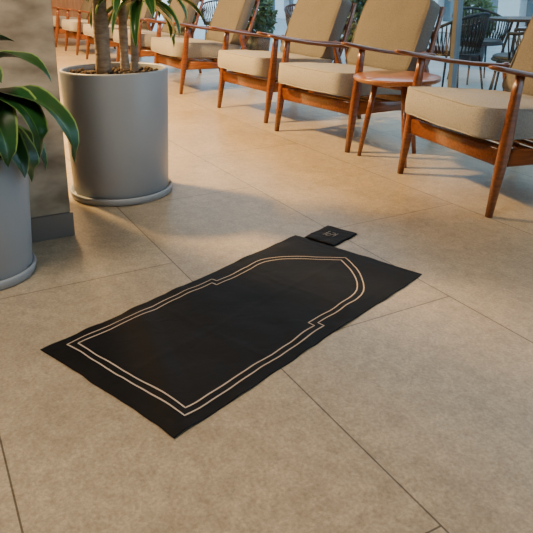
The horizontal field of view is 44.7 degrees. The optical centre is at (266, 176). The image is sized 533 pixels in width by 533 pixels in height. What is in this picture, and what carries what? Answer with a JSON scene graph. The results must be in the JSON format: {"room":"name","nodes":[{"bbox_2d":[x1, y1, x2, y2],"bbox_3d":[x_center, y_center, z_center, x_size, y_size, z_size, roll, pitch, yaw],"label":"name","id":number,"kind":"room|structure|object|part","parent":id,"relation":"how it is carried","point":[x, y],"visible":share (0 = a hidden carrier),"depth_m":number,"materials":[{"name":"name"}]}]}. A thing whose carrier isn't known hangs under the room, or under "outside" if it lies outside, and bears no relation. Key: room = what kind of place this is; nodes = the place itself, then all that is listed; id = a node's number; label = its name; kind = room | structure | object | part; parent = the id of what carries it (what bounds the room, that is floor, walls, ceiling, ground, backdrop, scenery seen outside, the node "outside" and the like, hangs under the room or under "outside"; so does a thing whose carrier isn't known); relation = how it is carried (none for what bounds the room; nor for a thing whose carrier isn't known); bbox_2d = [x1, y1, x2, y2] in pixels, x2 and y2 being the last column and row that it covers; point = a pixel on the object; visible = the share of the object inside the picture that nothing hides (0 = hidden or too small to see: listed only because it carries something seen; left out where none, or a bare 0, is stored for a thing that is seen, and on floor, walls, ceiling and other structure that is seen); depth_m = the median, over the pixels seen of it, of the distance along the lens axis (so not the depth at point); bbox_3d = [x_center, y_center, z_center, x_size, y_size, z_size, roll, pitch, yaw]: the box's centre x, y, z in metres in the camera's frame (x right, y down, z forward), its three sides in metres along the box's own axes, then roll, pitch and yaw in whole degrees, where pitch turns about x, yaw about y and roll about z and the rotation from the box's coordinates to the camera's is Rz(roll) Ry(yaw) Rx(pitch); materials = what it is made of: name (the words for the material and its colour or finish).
{"room":"waiting lounge","nodes":[
{"label":"waiting lounge","id":0,"kind":"room"},
{"bbox_2d":[51,0,106,37],"bbox_3d":[-7.260,-3.672,10.903,9.450,3.120,0.151,-9,19,-28],"label":"wall","id":1,"kind":"structure","parent":0,"point":[69,4],"depth_m":12.83,"materials":[{"name":"brown wood"}]},
{"bbox_2d":[59,62,168,199],"bbox_3d":[-0.733,-0.241,3.203,0.510,0.592,0.510,0,16,0],"label":"pot","id":2,"kind":"object","parent":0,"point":[119,110],"depth_m":3.02,"materials":[{"name":"ceramic"}]},
{"bbox_2d":[0,38,532,532],"bbox_3d":[-3.102,-0.113,4.134,9.450,0.120,17.000,-9,19,-28],"label":"floor","id":3,"kind":"structure","parent":0,"point":[415,414],"depth_m":1.84,"materials":[{"name":"tile"}]},
{"bbox_2d":[0,0,69,217],"bbox_3d":[-1.382,-1.273,2.380,0.892,2.897,0.738,-9,19,-28],"label":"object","id":4,"kind":"object","parent":3,"relation":"on","point":[29,23],"visible":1,"depth_m":2.48,"materials":[{"name":"paint"}]},
{"bbox_2d":[0,34,78,290],"bbox_3d":[-0.976,-0.038,2.161,0.538,0.851,0.565,-13,21,-37],"label":"rubber plant","id":5,"kind":"object","parent":3,"relation":"on","point":[21,148],"visible":1,"depth_m":2.13,"materials":[{"name":"green plant"}]},
{"bbox_3d":[-1.030,0.117,2.276,0.394,0.430,0.394,0,16,0],"label":"pot","id":6,"kind":"part","parent":5,"relation":"part of","materials":[{"name":"ceramic"}]},
{"bbox_2d":[31,209,74,242],"bbox_3d":[-1.383,0.163,2.803,0.910,0.102,0.762,-9,19,-28],"label":"plinth","id":7,"kind":"object","parent":3,"relation":"on","point":[48,227],"visible":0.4,"depth_m":2.65,"materials":[{"name":"grey"}]},
{"bbox_2d":[52,0,91,46],"bbox_3d":[-3.388,-2.800,11.402,1.001,0.933,0.833,-9,19,-28],"label":"lounge armchair","id":8,"kind":"object","parent":3,"relation":"on","point":[57,20],"visible":0.21,"depth_m":11.01,"materials":[{"name":"brown wood"}]},
{"bbox_2d":[53,16,87,26],"bbox_3d":[-3.485,-2.718,11.370,0.745,0.185,0.683,-3,16,-29],"label":"seat cushion","id":9,"kind":"object","parent":8,"relation":"on","point":[54,17],"depth_m":11.04,"materials":[{"name":"fabric"}]},
{"bbox_2d":[80,0,91,18],"bbox_3d":[-3.134,-3.034,11.480,0.161,0.538,0.642,17,6,-33],"label":"cushion","id":10,"kind":"object","parent":8,"relation":"on","point":[85,7],"depth_m":11.36,"materials":[{"name":"fabric"}]},
{"bbox_2d":[57,0,117,54],"bbox_3d":[-2.660,-2.430,10.144,1.001,0.933,0.833,-9,19,-28],"label":"lounge armchair","id":11,"kind":"object","parent":3,"relation":"on","point":[73,28],"visible":0.31,"depth_m":9.79,"materials":[{"name":"beige fabric"}]},
{"bbox_2d":[62,19,117,32],"bbox_3d":[-2.758,-2.347,10.112,0.745,0.185,0.683,-3,16,-29],"label":"seat cushion","id":12,"kind":"object","parent":11,"relation":"on","point":[70,25],"depth_m":9.82,"materials":[{"name":"fabric"}]},
{"bbox_2d":[106,0,117,23],"bbox_3d":[-2.407,-2.663,10.221,0.161,0.538,0.642,17,6,-33],"label":"cushion","id":13,"kind":"object","parent":11,"relation":"on","point":[108,3],"depth_m":10.21,"materials":[{"name":"fabric"}]},
{"bbox_2d":[78,0,161,58],"bbox_3d":[-1.989,-2.087,8.982,1.001,0.933,0.833,-10,19,-30],"label":"lounge armchair","id":14,"kind":"object","parent":3,"relation":"on","point":[145,13],"visible":0.28,"depth_m":8.83,"materials":[{"name":"beige fabric"}]},
{"bbox_2d":[83,24,147,38],"bbox_3d":[-2.084,-2.003,8.947,0.745,0.185,0.683,-4,16,-31],"label":"seat cushion","id":15,"kind":"object","parent":14,"relation":"on","point":[87,30],"depth_m":8.80,"materials":[{"name":"fabric"}]},
{"bbox_2d":[127,0,151,29],"bbox_3d":[-1.740,-2.323,9.068,0.161,0.538,0.642,16,5,-34],"label":"cushion","id":16,"kind":"object","parent":14,"relation":"on","point":[145,13],"depth_m":8.82,"materials":[{"name":"fabric"}]},
{"bbox_2d":[59,0,203,205],"bbox_3d":[-0.668,-0.897,3.070,0.701,1.985,0.775,-10,19,-31],"label":"dracaena","id":17,"kind":"object","parent":3,"relation":"on","point":[119,110],"visible":1,"depth_m":3.02,"materials":[{"name":"ceramic"}]},
{"bbox_2d":[108,0,203,72],"bbox_3d":[-1.299,-1.736,7.788,1.001,0.933,0.833,-9,18,-27],"label":"lounge armchair","id":18,"kind":"object","parent":3,"relation":"on","point":[144,36],"visible":0.42,"depth_m":7.60,"materials":[{"name":"beige fabric"}]},
{"bbox_2d":[113,29,183,46],"bbox_3d":[-1.397,-1.653,7.758,0.745,0.185,0.683,-3,16,-28],"label":"seat cushion","id":19,"kind":"object","parent":18,"relation":"on","point":[146,36],"depth_m":7.52,"materials":[{"name":"fabric"}]},
{"bbox_2d":[161,0,199,35],"bbox_3d":[-1.043,-1.968,7.862,0.161,0.538,0.642,17,6,-32],"label":"cushion","id":20,"kind":"object","parent":18,"relation":"on","point":[191,12],"depth_m":7.64,"materials":[{"name":"fabric"}]},
{"bbox_2d":[144,0,259,93],"bbox_3d":[-0.633,-1.396,6.637,1.001,0.933,0.833,-9,19,-28],"label":"lounge armchair","id":21,"kind":"object","parent":3,"relation":"on","point":[187,53],"visible":0.79,"depth_m":6.44,"materials":[{"name":"beige fabric"}]},
{"bbox_2d":[151,37,239,58],"bbox_3d":[-0.731,-1.313,6.605,0.745,0.185,0.683,-3,16,-29],"label":"seat cushion","id":22,"kind":"object","parent":21,"relation":"on","point":[163,47],"depth_m":6.35,"materials":[{"name":"fabric"}]},
{"bbox_2d":[205,0,254,45],"bbox_3d":[-0.380,-1.630,6.715,0.161,0.538,0.642,17,6,-33],"label":"cushion","id":23,"kind":"object","parent":21,"relation":"on","point":[228,14],"depth_m":6.52,"materials":[{"name":"fabric"}]},
{"bbox_2d":[40,235,421,437],"bbox_3d":[-0.044,0.418,2.097,0.596,0.012,1.182,14,21,39],"label":"mat","id":24,"kind":"object","parent":3,"relation":"on","point":[177,357],"visible":1,"depth_m":1.96,"materials":[{"name":"black fabric"}]},
{"bbox_2d":[209,0,356,122],"bbox_3d":[0.157,-1.010,5.327,1.001,0.933,0.833,-10,19,-31],"label":"lounge armchair","id":25,"kind":"object","parent":3,"relation":"on","point":[322,21],"visible":0.79,"depth_m":5.19,"materials":[{"name":"beige fabric"}]},
{"bbox_2d":[218,50,331,76],"bbox_3d":[0.063,-0.926,5.290,0.745,0.185,0.683,-4,16,-32],"label":"seat cushion","id":26,"kind":"object","parent":25,"relation":"on","point":[252,62],"depth_m":5.08,"materials":[{"name":"fabric"}]},
{"bbox_2d":[280,0,351,60],"bbox_3d":[0.403,-1.248,5.417,0.161,0.538,0.642,16,5,-35],"label":"cushion","id":27,"kind":"object","parent":25,"relation":"on","point":[321,20],"depth_m":5.26,"materials":[{"name":"fabric"}]},
{"bbox_2d":[305,225,356,246],"bbox_3d":[0.269,0.241,2.696,0.156,0.012,0.181,13,21,37],"label":"pouch","id":28,"kind":"object","parent":3,"relation":"on","point":[329,235],"visible":1,"depth_m":2.68,"materials":[{"name":"black fabric"}]},
{"bbox_2d":[267,0,444,152],"bbox_3d":[0.641,-0.757,4.468,1.001,0.933,0.833,-11,20,-33],"label":"lounge armchair","id":29,"kind":"object","parent":3,"relation":"on","point":[383,27],"visible":0.71,"depth_m":4.35,"materials":[{"name":"beige fabric"}]},
{"bbox_2d":[278,62,407,96],"bbox_3d":[0.550,-0.671,4.426,0.745,0.185,0.683,-5,17,-35],"label":"seat cushion","id":30,"kind":"object","parent":29,"relation":"on","point":[337,79],"depth_m":4.21,"materials":[{"name":"fabric"}]},
{"bbox_2d":[345,0,439,70],"bbox_3d":[0.878,-0.998,4.570,0.161,0.538,0.642,16,4,-38],"label":"cushion","id":31,"kind":"object","parent":29,"relation":"on","point":[408,25],"depth_m":4.45,"materials":[{"name":"fabric"}]},
{"bbox_2d":[353,70,441,167],"bbox_3d":[0.760,-0.349,3.843,0.506,0.502,0.506,0,16,0],"label":"round side table","id":32,"kind":"object","parent":3,"relation":"on","point":[389,79],"visible":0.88,"depth_m":3.73,"materials":[{"name":"brown wood"}]},
{"bbox_2d":[394,16,532,217],"bbox_3d":[1.276,-0.405,3.275,1.001,0.933,0.833,-6,17,-19],"label":"lounge armchair","id":33,"kind":"object","parent":3,"relation":"on","point":[460,120],"visible":1,"depth_m":3.06,"materials":[{"name":"beige fabric"}]},
{"bbox_2d":[405,86,532,139],"bbox_3d":[1.171,-0.327,3.258,0.745,0.185,0.683,-1,16,-21],"label":"seat cushion","id":34,"kind":"object","parent":33,"relation":"on","point":[478,113],"depth_m":3.03,"materials":[{"name":"fabric"}]},
{"bbox_2d":[502,16,532,95],"bbox_3d":[1.548,-0.627,3.312,0.161,0.538,0.642,18,9,-24],"label":"cushion","id":35,"kind":"object","parent":33,"relation":"on","point":[523,57],"depth_m":3.51,"materials":[{"name":"fabric"}]},
{"label":"outside","id":36,"kind":"structure","parent":0,"visible":0},
{"bbox_2d":[148,18,521,90],"bbox_3d":[3.849,-2.236,11.400,10.049,0.125,23.500,-9,19,-28],"label":"terrace","id":37,"kind":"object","parent":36,"point":[435,67],"visible":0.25,"depth_m":8.52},
{"bbox_2d":[167,0,195,38],"bbox_3d":[-1.494,-2.889,11.621,0.617,1.001,0.628,0,16,0],"label":"potted shrub","id":38,"kind":"object","parent":37,"relation":"on","point":[168,1],"visible":0.04,"depth_m":11.57,"materials":[{"name":"green plant"}]},
{"bbox_2d":[201,0,218,39],"bbox_3d":[-0.783,-2.494,10.646,0.618,0.792,0.551,-3,17,-11],"label":"outdoor chair","id":39,"kind":"object","parent":37,"relation":"on","point":[203,10],"visible":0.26,"depth_m":10.73,"materials":[{"name":"grey metal"}]},
{"bbox_2d":[243,37,270,50],"bbox_3d":[-0.138,-1.874,9.382,0.400,0.320,0.400,0,16,0],"label":"pot","id":40,"kind":"object","parent":37,"relation":"on","point":[254,43],"depth_m":9.21,"materials":[{"name":"black metal"}]},
{"bbox_2d":[243,0,277,50],"bbox_3d":[-0.141,-2.189,9.275,0.592,0.985,0.621,9,19,28],"label":"potted shrub","id":41,"kind":"object","parent":37,"relation":"on","point":[264,18],"visible":0.54,"depth_m":9.17,"materials":[{"name":"green plant"}]},
{"bbox_2d":[284,4,295,26],"bbox_3d":[0.516,-1.826,8.377,0.618,0.792,0.551,-11,20,-33],"label":"outdoor chair","id":42,"kind":"object","parent":37,"relation":"on","point":[288,13],"visible":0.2,"depth_m":8.33,"materials":[{"name":"grey metal"}]},
{"bbox_2d":[341,0,366,58],"bbox_3d":[1.084,-1.579,7.186,0.609,0.995,0.643,0,16,0],"label":"potted shrub","id":43,"kind":"object","parent":37,"relation":"on","point":[360,6],"visible":0.16,"depth_m":7.03,"materials":[{"name":"green plant"}]},
{"bbox_2d":[258,0,532,38],"bbox_3d":[5.630,-4.989,11.648,0.550,5.015,23.550,-9,19,-28],"label":"facade","id":44,"kind":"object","parent":37,"relation":"on","point":[505,7],"visible":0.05,"depth_m":13.26,"materials":[{"name":"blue glass"}]},
{"bbox_2d":[427,12,489,88],"bbox_3d":[1.747,-1.128,6.008,0.618,0.792,0.551,-15,22,-40],"label":"outdoor chair","id":45,"kind":"object","parent":37,"relation":"on","point":[473,48],"visible":0.72,"depth_m":5.79,"materials":[{"name":"black wicker"}]},
{"bbox_2d":[453,0,497,61],"bbox_3d":[2.800,-2.050,8.756,0.630,1.011,0.613,0,16,0],"label":"potted shrub","id":46,"kind":"object","parent":37,"relation":"on","point":[485,4],"visible":0.23,"depth_m":8.61,"materials":[{"name":"green plant"}]},
{"bbox_2d":[459,45,484,61],"bbox_3d":[2.795,-1.719,8.857,0.400,0.320,0.400,0,16,0],"label":"pot","id":47,"kind":"object","parent":46,"relation":"on","point":[473,58],"depth_m":8.73,"materials":[{"name":"black metal"}]},
{"bbox_2d":[447,7,509,84],"bbox_3d":[2.307,-1.443,7.080,0.618,0.792,0.551,-3,17,-11],"label":"outdoor chair","id":48,"kind":"object","parent":37,"relation":"on","point":[487,41],"visible":0.43,"depth_m":7.13,"materials":[{"name":"black wicker"}]},
{"bbox_2d":[490,28,526,89],"bbox_3d":[2.172,-0.963,5.450,0.551,0.792,0.618,7,18,24],"label":"outdoor chair","id":49,"kind":"object","parent":37,"relation":"on","point":[508,56],"visible":0.49,"depth_m":5.36,"materials":[{"name":"black metal"}]},
{"bbox_2d":[489,16,531,90],"bbox_3d":[2.439,-1.166,6.251,0.680,0.729,0.680,0,16,0],"label":"outdoor table","id":50,"kind":"object","parent":37,"relation":"on","point":[518,19],"visible":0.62,"depth_m":6.12,"materials":[{"name":"black metal"}]},
{"bbox_3d":[1.074,-0.849,6.331,0.060,0.050,17.000,-9,19,-28],"label":"rail","id":51,"kind":"object","parent":37,"relation":"on","visible":0},
{"bbox_2d":[447,0,463,87],"bbox_3d":[1.559,-2.002,5.079,0.060,2.870,0.044,-9,19,-28],"label":"mullion","id":52,"kind":"object","parent":51,"relation":"on","point":[458,4],"visible":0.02,"depth_m":5.32,"materials":[{"name":"grey metal"}]}
]}

